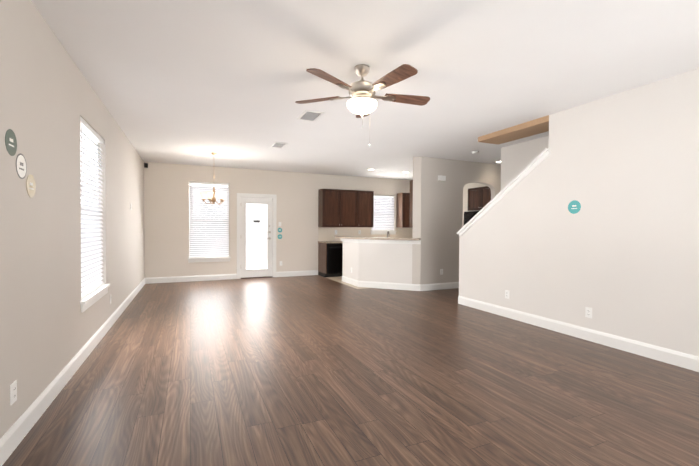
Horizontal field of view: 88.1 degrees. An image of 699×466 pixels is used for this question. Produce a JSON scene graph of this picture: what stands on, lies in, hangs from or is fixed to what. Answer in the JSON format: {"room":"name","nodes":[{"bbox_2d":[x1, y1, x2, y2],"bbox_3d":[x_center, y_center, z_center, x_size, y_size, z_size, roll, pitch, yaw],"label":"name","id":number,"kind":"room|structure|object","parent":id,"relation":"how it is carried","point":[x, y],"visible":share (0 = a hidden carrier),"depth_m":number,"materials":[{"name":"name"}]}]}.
{"room":"empty living room","nodes":[
{"label":"empty living room","id":0,"kind":"room"},
{"bbox_2d":[0,0,144,438],"bbox_3d":[-2.274,-0.138,2.684,0.120,2.740,12.090,0,1,-24],"label":"wall","id":1,"kind":"structure","parent":0,"point":[49,96],"depth_m":2.62,"materials":[{"name":"paint"}]},
{"bbox_2d":[5,129,16,155],"bbox_3d":[-1.935,-0.517,2.068,0.002,0.150,0.150,0,1,-24],"label":"sign","id":2,"kind":"object","parent":1,"relation":"attached to","point":[10,142],"visible":1,"depth_m":2.07,"materials":[{"name":"green plastic"}]},
{"bbox_2d":[10,380,16,404],"bbox_3d":[-1.940,0.922,2.089,0.008,0.116,0.072,0,1,-24],"label":"electrical outlet","id":3,"kind":"object","parent":1,"relation":"attached to","point":[13,392],"visible":1,"depth_m":2.08,"materials":[{"name":"white plastic"}]},
{"bbox_2d":[16,153,26,178],"bbox_3d":[-1.990,-0.405,2.193,0.002,0.154,0.154,0,1,-24],"label":"sign","id":4,"kind":"object","parent":1,"relation":"attached to","point":[21,167],"visible":1,"depth_m":2.19,"materials":[{"name":"white plastic"}]},
{"bbox_2d":[26,174,35,197],"bbox_3d":[-2.049,-0.302,2.327,0.002,0.150,0.150,0,1,-24],"label":"sign","id":5,"kind":"object","parent":1,"relation":"attached to","point":[31,186],"visible":1,"depth_m":2.33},
{"bbox_2d":[0,278,147,465],"bbox_3d":[-2.219,1.164,2.730,0.016,0.135,11.850,0,1,-24],"label":"baseboard","id":6,"kind":"structure","parent":1,"relation":"attached to","point":[13,436],"depth_m":2.64,"materials":[{"name":"white wood"}]},
{"bbox_2d":[80,116,109,312],"bbox_3d":[-2.776,-0.189,3.872,0.154,1.852,1.160,0,1,-24],"label":"window","id":7,"kind":"structure","parent":1,"relation":"in","point":[94,288],"depth_m":3.89,"materials":[{"name":"white plastic"}]},
{"bbox_2d":[144,162,409,277],"bbox_3d":[-0.890,-0.232,9.837,8.190,2.740,0.120,0,1,-24],"label":"wall","id":8,"kind":"structure","parent":0,"point":[166,218],"depth_m":8.91,"materials":[{"name":"paint"}]},
{"bbox_2d":[148,274,235,283],"bbox_3d":[-3.690,1.074,8.547,1.963,0.135,0.016,0,1,-24],"label":"baseboard","id":9,"kind":"structure","parent":8,"relation":"attached to","point":[219,276],"depth_m":8.53,"materials":[{"name":"white wood"}]},
{"bbox_2d":[188,181,230,262],"bbox_3d":[-3.375,-0.260,8.716,0.970,1.912,0.154,0,1,-24],"label":"dining room window","id":10,"kind":"structure","parent":8,"relation":"in","point":[208,232],"depth_m":8.70,"materials":[{"name":"white plastic"}]},
{"bbox_2d":[241,197,271,277],"bbox_3d":[-2.351,0.114,9.156,0.785,2.003,0.103,0,1,-24],"label":"entry door","id":11,"kind":"structure","parent":8,"relation":"in","point":[256,237],"depth_m":9.17,"materials":[{"name":"white"}]},
{"bbox_2d":[237,193,276,278],"bbox_3d":[-2.359,0.077,9.178,0.984,2.132,0.153,0,1,-24],"label":"door frame","id":12,"kind":"structure","parent":8,"relation":"attached to","point":[273,197],"depth_m":9.10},
{"bbox_2d":[276,270,317,276],"bbox_3d":[-1.370,1.072,9.572,1.141,0.135,0.016,0,1,-24],"label":"baseboard","id":13,"kind":"structure","parent":8,"relation":"attached to","point":[309,272],"depth_m":9.55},
{"bbox_2d":[318,189,357,226],"bbox_3d":[-0.314,-0.664,9.825,1.004,1.010,0.351,0,1,-24],"label":"upper cabinet","id":14,"kind":"object","parent":8,"relation":"attached to","point":[344,208],"depth_m":9.66,"materials":[{"name":"brown wood"}]},
{"bbox_2d":[318,227,412,242],"bbox_3d":[1.082,0.052,10.300,3.961,0.419,0.630,0,1,-24],"label":"backsplash","id":15,"kind":"structure","parent":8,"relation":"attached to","point":[325,234],"depth_m":10.14,"materials":[{"name":"beige tile"}]},
{"bbox_2d":[358,190,373,226],"bbox_3d":[0.376,-0.664,10.129,0.504,1.010,0.351,0,1,-24],"label":"upper cabinet","id":16,"kind":"object","parent":8,"relation":"attached to","point":[365,199],"depth_m":9.98,"materials":[{"name":"brown wood"}]},
{"bbox_2d":[370,195,396,233],"bbox_3d":[0.981,-0.534,10.635,0.850,1.152,0.154,0,1,-24],"label":"kitchen window","id":17,"kind":"structure","parent":8,"relation":"in","point":[383,218],"depth_m":10.64,"materials":[{"name":"white plastic"}]},
{"bbox_2d":[396,193,412,227],"bbox_3d":[1.825,-0.666,10.755,0.768,1.010,0.376,0,1,-24],"label":"upper cabinet","id":18,"kind":"object","parent":8,"relation":"attached to","point":[402,208],"visible":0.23,"depth_m":10.53,"materials":[{"name":"brown wood"}]},
{"bbox_2d":[326,276,368,288],"bbox_3d":[1.460,1.154,9.492,3.930,0.004,2.450,0,1,-24],"label":"floor","id":19,"kind":"structure","parent":0,"point":[338,279],"depth_m":8.45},
{"bbox_2d":[318,243,342,276],"bbox_3d":[-0.430,0.703,9.649,0.639,0.880,0.623,0,1,-24],"label":"base cabinet","id":20,"kind":"object","parent":19,"relation":"on","point":[330,255],"depth_m":9.37,"materials":[{"name":"brown wood"}]},
{"bbox_2d":[464,211,478,224],"bbox_3d":[3.407,0.310,9.010,0.748,1.705,0.880,0,1,-24],"label":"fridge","id":21,"kind":"object","parent":19,"relation":"on","point":[469,216],"visible":0.15,"depth_m":9.10,"materials":[{"name":"black metal"}]},
{"bbox_2d":[2,275,698,465],"bbox_3d":[1.465,1.253,4.358,8.310,0.050,12.090,0,1,-24],"label":"floor","id":22,"kind":"structure","parent":0,"point":[314,370],"depth_m":2.86,"materials":[{"name":"brown wood"}]},
{"bbox_2d":[342,242,362,280],"bbox_3d":[0.070,0.645,8.296,0.120,1.040,0.900,0,1,-24],"label":"wall","id":23,"kind":"structure","parent":0,"point":[352,252],"depth_m":8.10,"materials":[{"name":"paint"}]},
{"bbox_2d":[340,238,358,242],"bbox_3d":[-0.010,0.168,8.251,0.060,0.085,0.945,0,1,-24],"label":"trim","id":24,"kind":"structure","parent":23,"relation":"attached to","point":[343,240],"depth_m":8.16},
{"bbox_2d":[31,0,698,179],"bbox_3d":[1.480,-1.562,4.318,8.310,0.100,12.090,0,1,-24],"label":"ceiling","id":25,"kind":"structure","parent":0,"point":[230,83],"depth_m":3.27,"materials":[{"name":"paint"}]},
{"bbox_2d":[199,152,226,204],"bbox_3d":[-2.679,-1.067,7.120,0.514,1.009,0.512,0,1,-24],"label":"chandelier","id":26,"kind":"object","parent":25,"relation":"hanging from","point":[212,195],"visible":1,"depth_m":7.04,"materials":[{"name":"white glass"}]},
{"bbox_2d":[270,142,287,147],"bbox_3d":[-1.246,-1.548,6.367,0.220,0.012,0.400,0,1,-24],"label":"ceiling vent","id":27,"kind":"object","parent":25,"relation":"in","point":[278,144],"visible":1,"depth_m":6.33,"materials":[{"name":"white metal"}]},
{"bbox_2d":[297,110,323,121],"bbox_3d":[-0.510,-1.521,4.703,0.240,0.012,0.400,0,1,-24],"label":"ceiling vent","id":28,"kind":"object","parent":25,"relation":"in","point":[309,115],"visible":1,"depth_m":4.67,"materials":[{"name":"white metal"}]},
{"bbox_2d":[295,64,429,146],"bbox_3d":[0.149,-1.139,3.280,1.269,0.727,1.274,0,1,-24],"label":"ceiling fan","id":29,"kind":"object","parent":25,"relation":"hanging from","point":[362,103],"visible":1,"depth_m":3.19,"materials":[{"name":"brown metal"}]},
{"bbox_2d":[363,243,411,283],"bbox_3d":[0.827,0.657,7.713,0.795,1.040,0.880,0,1,-24],"label":"wall","id":30,"kind":"structure","parent":0,"point":[380,262],"depth_m":7.62,"materials":[{"name":"paint"}]},
{"bbox_2d":[334,236,420,239],"bbox_3d":[0.597,0.111,8.020,1.263,0.038,2.135,0,1,-24],"label":"countertop","id":31,"kind":"structure","parent":30,"relation":"on","point":[370,238],"depth_m":7.55,"materials":[{"name":"stone"}]},
{"bbox_2d":[342,276,419,290],"bbox_3d":[0.630,1.104,8.034,0.966,0.135,1.877,0,1,-24],"label":"baseboard","id":32,"kind":"structure","parent":30,"relation":"attached to","point":[396,286],"depth_m":7.47,"materials":[{"name":"white wood"}]},
{"bbox_2d":[359,239,420,243],"bbox_3d":[0.834,0.181,7.591,0.950,0.085,0.992,0,1,-24],"label":"trim","id":33,"kind":"structure","parent":30,"relation":"attached to","point":[383,241],"depth_m":7.55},
{"bbox_2d":[412,157,500,283],"bbox_3d":[2.669,-0.187,7.965,2.950,2.740,0.120,0,1,-24],"label":"wall","id":34,"kind":"structure","parent":0,"point":[437,215],"depth_m":7.56,"materials":[{"name":"paint"}]},
{"bbox_2d":[409,180,412,226],"bbox_3d":[1.770,-0.625,7.834,0.908,1.010,0.376,0,1,-24],"label":"upper cabinet","id":35,"kind":"object","parent":34,"relation":"attached to","point":[411,207],"visible":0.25,"depth_m":7.72,"materials":[{"name":"brown wood"}]},
{"bbox_2d":[420,282,458,290],"bbox_3d":[1.944,1.117,7.592,1.080,0.135,0.016,0,1,-24],"label":"baseboard","id":36,"kind":"structure","parent":34,"relation":"attached to","point":[450,285],"depth_m":7.56,"materials":[{"name":"white wood"}]},
{"bbox_2d":[438,175,445,180],"bbox_3d":[1.926,-1.145,7.528,0.170,0.100,0.050,0,1,-24],"label":"door chime","id":37,"kind":"object","parent":34,"relation":"attached to","point":[441,178],"visible":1,"depth_m":7.50,"materials":[{"name":"white plastic"}]},
{"bbox_2d":[463,183,485,225],"bbox_3d":[5.218,-0.145,5.992,0.120,2.740,11.850,0,1,-24],"label":"wall","id":38,"kind":"structure","parent":0,"point":[466,187],"depth_m":10.19,"materials":[{"name":"paint"}]},
{"bbox_2d":[468,186,490,210],"bbox_3d":[3.485,-0.853,9.025,0.596,0.570,0.928,0,1,-24],"label":"upper cabinet","id":39,"kind":"object","parent":38,"relation":"attached to","point":[479,198],"visible":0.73,"depth_m":9.00,"materials":[{"name":"brown wood"}]},
{"bbox_2d":[478,115,548,144],"bbox_3d":[2.940,-1.466,4.292,0.439,0.074,3.420,0,1,-24],"label":"ceiling soffit","id":40,"kind":"structure","parent":0,"point":[529,128],"depth_m":5.23,"materials":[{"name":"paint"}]},
{"bbox_2d":[501,136,548,189],"bbox_3d":[4.281,-0.110,3.163,0.120,2.740,7.430,0,1,-24],"label":"wall","id":41,"kind":"structure","parent":0,"point":[517,159],"depth_m":6.18,"materials":[{"name":"paint"}]},
{"bbox_2d":[459,68,698,356],"bbox_3d":[3.430,-0.110,2.787,0.120,2.740,7.430,0,1,-24],"label":"wall","id":42,"kind":"structure","parent":0,"point":[618,253],"depth_m":3.95,"materials":[{"name":"paint"}]},
{"bbox_2d":[457,148,550,236],"bbox_3d":[2.266,-0.513,5.423,0.190,1.175,1.722,0,1,-24],"label":"trim","id":43,"kind":"structure","parent":42,"relation":"on","point":[523,173],"depth_m":5.21,"materials":[{"name":"white wood"}]},
{"bbox_2d":[505,290,508,298],"bbox_3d":[2.281,0.890,5.232,0.008,0.116,0.072,0,1,-24],"label":"electrical outlet","id":44,"kind":"object","parent":42,"relation":"attached to","point":[507,294],"visible":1,"depth_m":5.23,"materials":[{"name":"white plastic"}]},
{"bbox_2d":[568,200,580,213],"bbox_3d":[2.686,-0.310,4.319,0.002,0.160,0.160,0,1,-24],"label":"sign","id":45,"kind":"object","parent":42,"relation":"attached to","point":[574,206],"visible":1,"depth_m":4.32,"materials":[{"name":"teal plastic"}]},
{"bbox_2d":[458,296,698,371],"bbox_3d":[3.358,1.193,2.785,0.016,0.135,7.446,0,1,-24],"label":"baseboard","id":46,"kind":"structure","parent":42,"relation":"attached to","point":[691,362],"depth_m":4.07,"materials":[{"name":"white wood"}]},
{"bbox_2d":[585,307,591,317],"bbox_3d":[2.754,0.918,4.162,0.008,0.116,0.072,0,1,-24],"label":"electrical outlet","id":47,"kind":"object","parent":42,"relation":"attached to","point":[588,312],"visible":1,"depth_m":4.16,"materials":[{"name":"white plastic"}]}
]}

